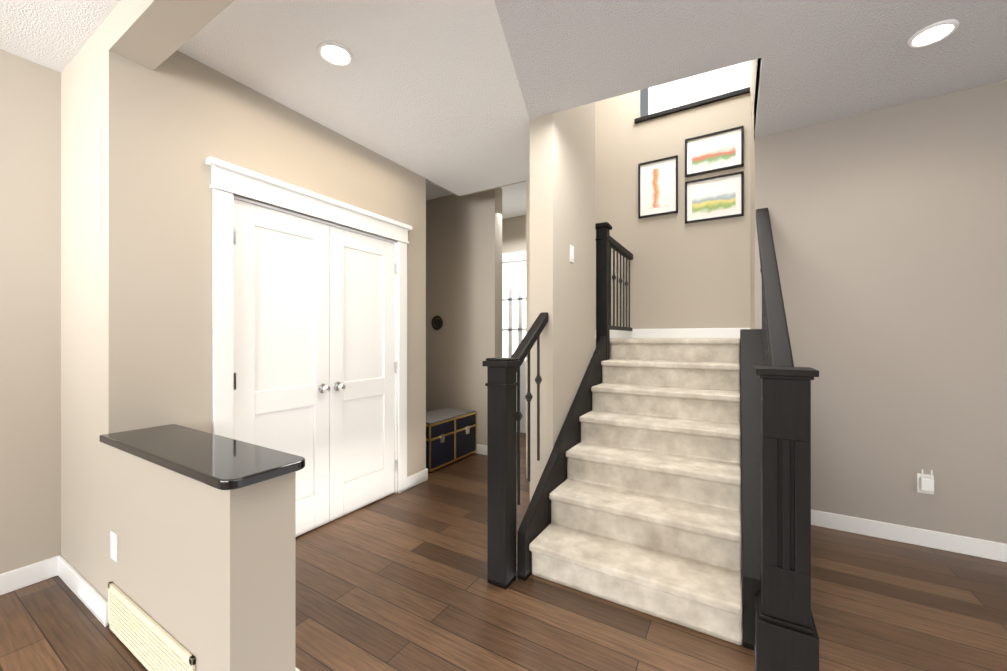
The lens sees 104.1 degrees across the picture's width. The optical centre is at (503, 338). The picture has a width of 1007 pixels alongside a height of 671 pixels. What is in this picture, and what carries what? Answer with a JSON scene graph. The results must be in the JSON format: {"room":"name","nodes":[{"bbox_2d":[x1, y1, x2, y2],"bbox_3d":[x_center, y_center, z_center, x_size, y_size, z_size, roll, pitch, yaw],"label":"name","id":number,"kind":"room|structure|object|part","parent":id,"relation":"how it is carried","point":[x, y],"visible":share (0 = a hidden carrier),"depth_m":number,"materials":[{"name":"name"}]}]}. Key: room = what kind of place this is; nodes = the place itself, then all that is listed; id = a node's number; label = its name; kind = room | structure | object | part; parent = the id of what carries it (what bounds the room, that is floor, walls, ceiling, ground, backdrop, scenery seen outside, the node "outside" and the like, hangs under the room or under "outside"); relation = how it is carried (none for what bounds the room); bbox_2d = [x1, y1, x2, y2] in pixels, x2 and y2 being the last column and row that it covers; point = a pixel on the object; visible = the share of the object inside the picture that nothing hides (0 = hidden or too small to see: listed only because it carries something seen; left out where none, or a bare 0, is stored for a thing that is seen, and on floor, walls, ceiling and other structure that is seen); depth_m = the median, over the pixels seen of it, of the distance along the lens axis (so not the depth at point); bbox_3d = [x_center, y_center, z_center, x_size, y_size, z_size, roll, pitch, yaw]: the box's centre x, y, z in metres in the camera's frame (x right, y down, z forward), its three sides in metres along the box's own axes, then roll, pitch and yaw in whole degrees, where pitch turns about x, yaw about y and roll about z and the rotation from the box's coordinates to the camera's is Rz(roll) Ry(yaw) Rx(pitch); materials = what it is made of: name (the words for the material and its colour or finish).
{"room":"entrance hall","nodes":[
{"label":"entrance hall","id":0,"kind":"room"},
{"bbox_2d":[0,0,760,670],"bbox_3d":[0.489,-1.071,0.218,7.200,4.600,8.520,0,0,31],"label":"wall","id":1,"kind":"structure","parent":0,"point":[122,126],"depth_m":1.97,"materials":[{"name":"beige paint"}]},
{"bbox_2d":[0,558,51,594],"bbox_3d":[-3.397,1.179,0.221,0.014,0.100,4.257,0,0,31],"label":"baseboard","id":2,"kind":"structure","parent":1,"relation":"attached to","point":[10,581],"depth_m":1.94,"materials":[{"name":"white wood"}]},
{"bbox_2d":[52,555,107,626],"bbox_3d":[-1.997,1.180,1.857,0.710,0.100,0.014,0,0,31],"label":"baseboard","id":3,"kind":"structure","parent":1,"relation":"attached to","point":[90,596],"depth_m":1.83,"materials":[{"name":"white wood"}]},
{"bbox_2d":[110,531,117,561],"bbox_3d":[-1.629,0.870,1.644,0.070,0.114,0.006,0,0,31],"label":"outlet","id":4,"kind":"object","parent":1,"relation":"attached to","point":[114,535],"visible":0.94,"depth_m":1.63,"materials":[{"name":"white plastic"}]},
{"bbox_2d":[108,581,195,670],"bbox_3d":[-1.330,1.123,1.462,0.780,0.188,0.012,0,0,31],"label":"air vent","id":5,"kind":"object","parent":1,"relation":"in","point":[149,642],"visible":1,"depth_m":1.46,"materials":[{"name":"beige metal"}]},
{"bbox_2d":[99,424,304,489],"bbox_3d":[-1.183,0.423,1.498,1.073,0.031,0.260,0,0,31],"label":"countertop","id":6,"kind":"structure","parent":1,"relation":"on","point":[219,462],"depth_m":1.38,"materials":[{"name":"black stone"}]},
{"bbox_2d":[233,200,330,536],"bbox_3d":[-1.293,0.235,2.353,0.103,1.974,0.585,0,0,31],"label":"door leaf","id":7,"kind":"structure","parent":1,"relation":"in","point":[281,317],"depth_m":2.37,"materials":[{"name":"white wood"}]},
{"bbox_3d":[-1.449,0.230,2.112,0.016,0.090,0.012,0,0,31],"label":"left door leaf hinge","id":8,"kind":"part","parent":7,"relation":"part of","materials":[{"name":"grey metal"}]},
{"bbox_3d":[-1.449,-0.550,2.113,0.016,0.090,0.012,0,0,31],"label":"left door leaf hinge","id":9,"kind":"part","parent":7,"relation":"part of","materials":[{"name":"silver metal"}]},
{"bbox_2d":[318,384,324,392],"bbox_3d":[-1.183,0.325,2.564,0.008,0.060,0.060,0,0,31],"label":"rose","id":10,"kind":"object","parent":7,"relation":"attached to","point":[320,386],"visible":0.67,"depth_m":2.55,"materials":[{"name":"silver metal"}]},
{"bbox_3d":[-1.145,0.325,2.541,0.040,0.054,0.054,0,0,31],"label":"left door leaf knob","id":11,"kind":"part","parent":7,"relation":"part of","materials":[{"name":"silver metal"}]},
{"bbox_2d":[206,156,411,493],"bbox_3d":[-1.192,0.158,2.635,0.200,2.145,1.430,0,0,31],"label":"door frame","id":12,"kind":"structure","parent":1,"relation":"attached to","point":[230,181],"depth_m":2.23,"materials":[{"name":"white wood"}]},
{"bbox_2d":[329,226,396,521],"bbox_3d":[-0.993,0.235,2.860,0.103,1.974,0.585,0,0,31],"label":"door leaf","id":13,"kind":"structure","parent":1,"relation":"in","point":[361,368],"depth_m":2.84,"materials":[{"name":"white wood"}]},
{"bbox_2d":[333,382,339,390],"bbox_3d":[-1.125,0.325,2.662,0.008,0.060,0.060,0,0,31],"label":"rose","id":14,"kind":"object","parent":13,"relation":"attached to","point":[335,386],"visible":0.71,"depth_m":2.65,"materials":[{"name":"silver metal"}]},
{"bbox_3d":[-1.087,0.325,2.639,0.040,0.054,0.054,0,0,31],"label":"right door leaf knob","id":15,"kind":"part","parent":13,"relation":"part of","materials":[{"name":"silver metal"}]},
{"bbox_3d":[-0.856,1.010,3.111,0.016,0.090,0.012,0,0,31],"label":"right door leaf hinge","id":16,"kind":"part","parent":13,"relation":"part of","materials":[{"name":"white metal"}]},
{"bbox_3d":[-0.856,0.230,3.111,0.016,0.090,0.012,0,0,31],"label":"right door leaf hinge","id":17,"kind":"part","parent":13,"relation":"part of","materials":[{"name":"silver metal"}]},
{"bbox_3d":[-0.856,-0.550,3.112,0.016,0.090,0.012,0,0,31],"label":"right door leaf hinge","id":18,"kind":"part","parent":13,"relation":"part of","materials":[{"name":"silver metal"}]},
{"bbox_2d":[407,468,427,482],"bbox_3d":[-1.017,1.180,3.621,0.834,0.100,0.014,0,0,31],"label":"baseboard","id":19,"kind":"structure","parent":1,"relation":"attached to","point":[422,475],"depth_m":3.33,"materials":[{"name":"white wood"}]},
{"bbox_2d":[431,316,442,329],"bbox_3d":[-0.758,-0.179,4.481,0.164,0.164,0.024,0,0,31],"label":"ring ornament","id":20,"kind":"object","parent":1,"relation":"attached to","point":[441,320],"visible":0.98,"depth_m":4.47,"materials":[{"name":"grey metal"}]},
{"bbox_2d":[475,444,486,454],"bbox_3d":[-0.505,1.181,4.336,0.984,0.100,0.014,0,0,31],"label":"baseboard","id":21,"kind":"structure","parent":1,"relation":"attached to","point":[481,449],"depth_m":4.17,"materials":[{"name":"white wood"}]},
{"bbox_2d":[502,251,525,262],"bbox_3d":[0.218,0.046,5.145,1.100,2.370,0.025,0,0,31],"label":"door frame","id":22,"kind":"structure","parent":1,"relation":"attached to","point":[514,256],"depth_m":5.17,"materials":[{"name":"white wood"}]},
{"bbox_2d":[502,260,525,432],"bbox_3d":[0.220,0.106,5.150,0.960,2.250,0.014,0,0,31],"label":"front door","id":23,"kind":"structure","parent":1,"relation":"in","point":[510,266],"depth_m":5.16,"materials":[{"name":"white wood"}]},
{"bbox_2d":[503,268,525,359],"bbox_3d":[0.222,-0.319,5.153,0.900,1.200,0.004,0,0,31],"label":"glass window","id":24,"kind":"structure","parent":23,"relation":"attached to","point":[514,310],"depth_m":5.20,"materials":[{"name":"white glass"}]},
{"bbox_2d":[516,424,525,432],"bbox_3d":[0.349,1.181,5.073,1.700,0.100,0.014,0,0,31],"label":"baseboard","id":25,"kind":"structure","parent":1,"relation":"attached to","point":[522,427],"depth_m":5.12,"materials":[{"name":"white wood"}]},
{"bbox_2d":[570,245,573,262],"bbox_3d":[0.467,-0.578,2.680,0.006,0.115,0.070,0,0,31],"label":"light switch","id":26,"kind":"object","parent":1,"relation":"attached to","point":[571,248],"visible":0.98,"depth_m":2.67,"materials":[{"name":"white plastic"}]},
{"bbox_2d":[638,155,677,218],"bbox_3d":[1.579,-1.544,4.022,0.380,0.570,0.025,0,0,31],"label":"picture","id":27,"kind":"object","parent":1,"relation":"attached to","point":[671,165],"depth_m":4.02,"materials":[{"name":"white paper"}]},
{"bbox_3d":[1.580,-1.544,4.023,0.204,0.394,0.002,0,0,31],"label":"left art picture","id":28,"kind":"part","parent":27,"relation":"part of"},
{"bbox_3d":[1.579,-1.544,4.022,0.380,0.570,0.025,0,0,31],"label":"left picture frame","id":29,"kind":"part","parent":27,"relation":"part of","materials":[{"name":"black wood"}]},
{"bbox_2d":[595,328,750,338],"bbox_3d":[1.609,-0.049,4.011,1.550,0.100,0.014,0,0,31],"label":"baseboard","id":30,"kind":"structure","parent":1,"relation":"attached to","point":[686,333],"depth_m":3.92,"materials":[{"name":"white wood"}]},
{"bbox_2d":[634,87,749,123],"bbox_3d":[1.869,-2.289,3.948,1.033,0.040,0.200,0,0,31],"label":"trim","id":31,"kind":"structure","parent":1,"relation":"on","point":[696,104],"depth_m":3.84,"materials":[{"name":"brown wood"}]},
{"bbox_2d":[685,171,743,223],"bbox_3d":[2.011,-1.345,3.765,0.495,0.410,0.025,0,0,31],"label":"picture","id":32,"kind":"object","parent":1,"relation":"attached to","point":[714,198],"depth_m":3.76},
{"bbox_3d":[2.015,-1.345,3.771,0.459,0.374,0.008,0,0,31],"label":"bottom right picture matboard","id":33,"kind":"part","parent":32,"relation":"part of","materials":[{"name":"white paper"}]},
{"bbox_3d":[2.011,-1.345,3.765,0.495,0.410,0.025,0,0,31],"label":"bottom right picture frame","id":34,"kind":"part","parent":32,"relation":"part of","materials":[{"name":"black wood"}]},
{"bbox_2d":[685,126,743,176],"bbox_3d":[2.011,-1.784,3.765,0.495,0.370,0.025,0,0,31],"label":"picture","id":35,"kind":"object","parent":1,"relation":"attached to","point":[714,152],"depth_m":3.76},
{"bbox_3d":[2.015,-1.784,3.771,0.459,0.334,0.008,0,0,31],"label":"top right picture matboard","id":36,"kind":"part","parent":35,"relation":"part of","materials":[{"name":"white paper"}]},
{"bbox_3d":[2.011,-1.784,3.765,0.495,0.370,0.025,0,0,31],"label":"top right picture frame","id":37,"kind":"part","parent":35,"relation":"part of","materials":[{"name":"black wood"}]},
{"bbox_2d":[426,179,525,195],"bbox_3d":[-0.611,-1.560,3.652,1.600,0.340,0.520,0,0,31],"label":"wall","id":38,"kind":"structure","parent":0,"point":[474,192],"depth_m":3.61,"materials":[{"name":"beige paint"}]},
{"bbox_2d":[426,180,525,218],"bbox_3d":[-0.195,-1.669,4.353,1.600,0.120,2.110,0,0,31],"label":"ceiling","id":39,"kind":"structure","parent":0,"point":[513,200],"depth_m":4.45,"materials":[{"name":"white paint"}]},
{"bbox_2d":[0,432,1006,670],"bbox_3d":[0.406,1.279,0.371,7.400,0.100,8.600,0,0,31],"label":"floor","id":40,"kind":"structure","parent":0,"point":[395,582],"depth_m":1.76,"materials":[{"name":"brown wood"}]},
{"bbox_2d":[426,408,476,472],"bbox_3d":[-0.663,1.000,3.976,0.444,0.462,0.762,0,0,31],"label":"trunk","id":41,"kind":"object","parent":40,"relation":"on","point":[451,435],"visible":0.73,"depth_m":3.84,"materials":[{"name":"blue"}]},
{"bbox_2d":[482,208,818,670],"bbox_3d":[1.136,0.127,2.756,1.336,2.207,2.621,0,0,31],"label":"staircase","id":42,"kind":"structure","parent":40,"relation":"on","point":[674,484],"depth_m":1.99,"materials":[{"name":"beige carpet"}]},
{"bbox_3d":[0.138,0.025,2.240,0.060,0.374,0.456,0,0,31],"label":"handrail","id":43,"kind":"part","parent":42,"relation":"part of","materials":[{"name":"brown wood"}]},
{"bbox_3d":[1.459,-0.401,2.160,0.072,1.153,1.550,0,0,31],"label":"handrail","id":44,"kind":"part","parent":42,"relation":"part of","materials":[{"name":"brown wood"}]},
{"bbox_2d":[0,0,1006,195],"bbox_3d":[0.182,-1.572,-0.250,6.950,0.360,7.100,0,0,31],"label":"ceiling","id":45,"kind":"structure","parent":0,"point":[822,61],"depth_m":1.94,"materials":[{"name":"white paint"}]},
{"bbox_2d":[317,41,353,66],"bbox_3d":[-0.818,-1.386,1.914,0.164,0.020,0.164,0,0,31],"label":"recessed light","id":46,"kind":"object","parent":45,"relation":"in","point":[334,54],"depth_m":1.91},
{"bbox_2d":[907,19,958,47],"bbox_3d":[1.986,-1.409,1.819,0.164,0.020,0.164,0,0,31],"label":"recessed light","id":47,"kind":"object","parent":45,"relation":"in","point":[953,22],"depth_m":1.81,"materials":[{"name":"white plastic"}]},
{"bbox_2d":[648,61,750,114],"bbox_3d":[2.392,-2.719,4.265,1.560,1.300,0.020,0,0,31],"label":"window","id":48,"kind":"structure","parent":0,"point":[691,89],"depth_m":4.38,"materials":[{"name":"white glass"}]},
{"bbox_2d":[755,80,1006,543],"bbox_3d":[3.336,-0.180,1.828,3.649,2.820,0.004,0,0,31],"label":"wall","id":49,"kind":"structure","parent":0,"point":[889,228],"depth_m":2.38,"materials":[{"name":"beige paint"}]},
{"bbox_2d":[811,509,1006,561],"bbox_3d":[3.330,1.180,1.831,3.664,0.100,0.024,0,0,31],"label":"baseboard","id":50,"kind":"structure","parent":49,"relation":"attached to","point":[976,547],"depth_m":2.34,"materials":[{"name":"white wood"}]},
{"bbox_2d":[917,473,933,494],"bbox_3d":[2.497,0.860,2.325,0.070,0.114,0.006,0,0,31],"label":"outlet","id":51,"kind":"object","parent":49,"relation":"attached to","point":[919,475],"visible":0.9,"depth_m":2.33,"materials":[{"name":"white plastic"}]},
{"bbox_2d":[920,477,933,491],"bbox_3d":[2.486,0.857,2.306,0.056,0.075,0.031,0,0,31],"label":"plug","id":52,"kind":"object","parent":51,"relation":"attached to","point":[926,484],"depth_m":2.30,"materials":[{"name":"white plastic"}]}
]}

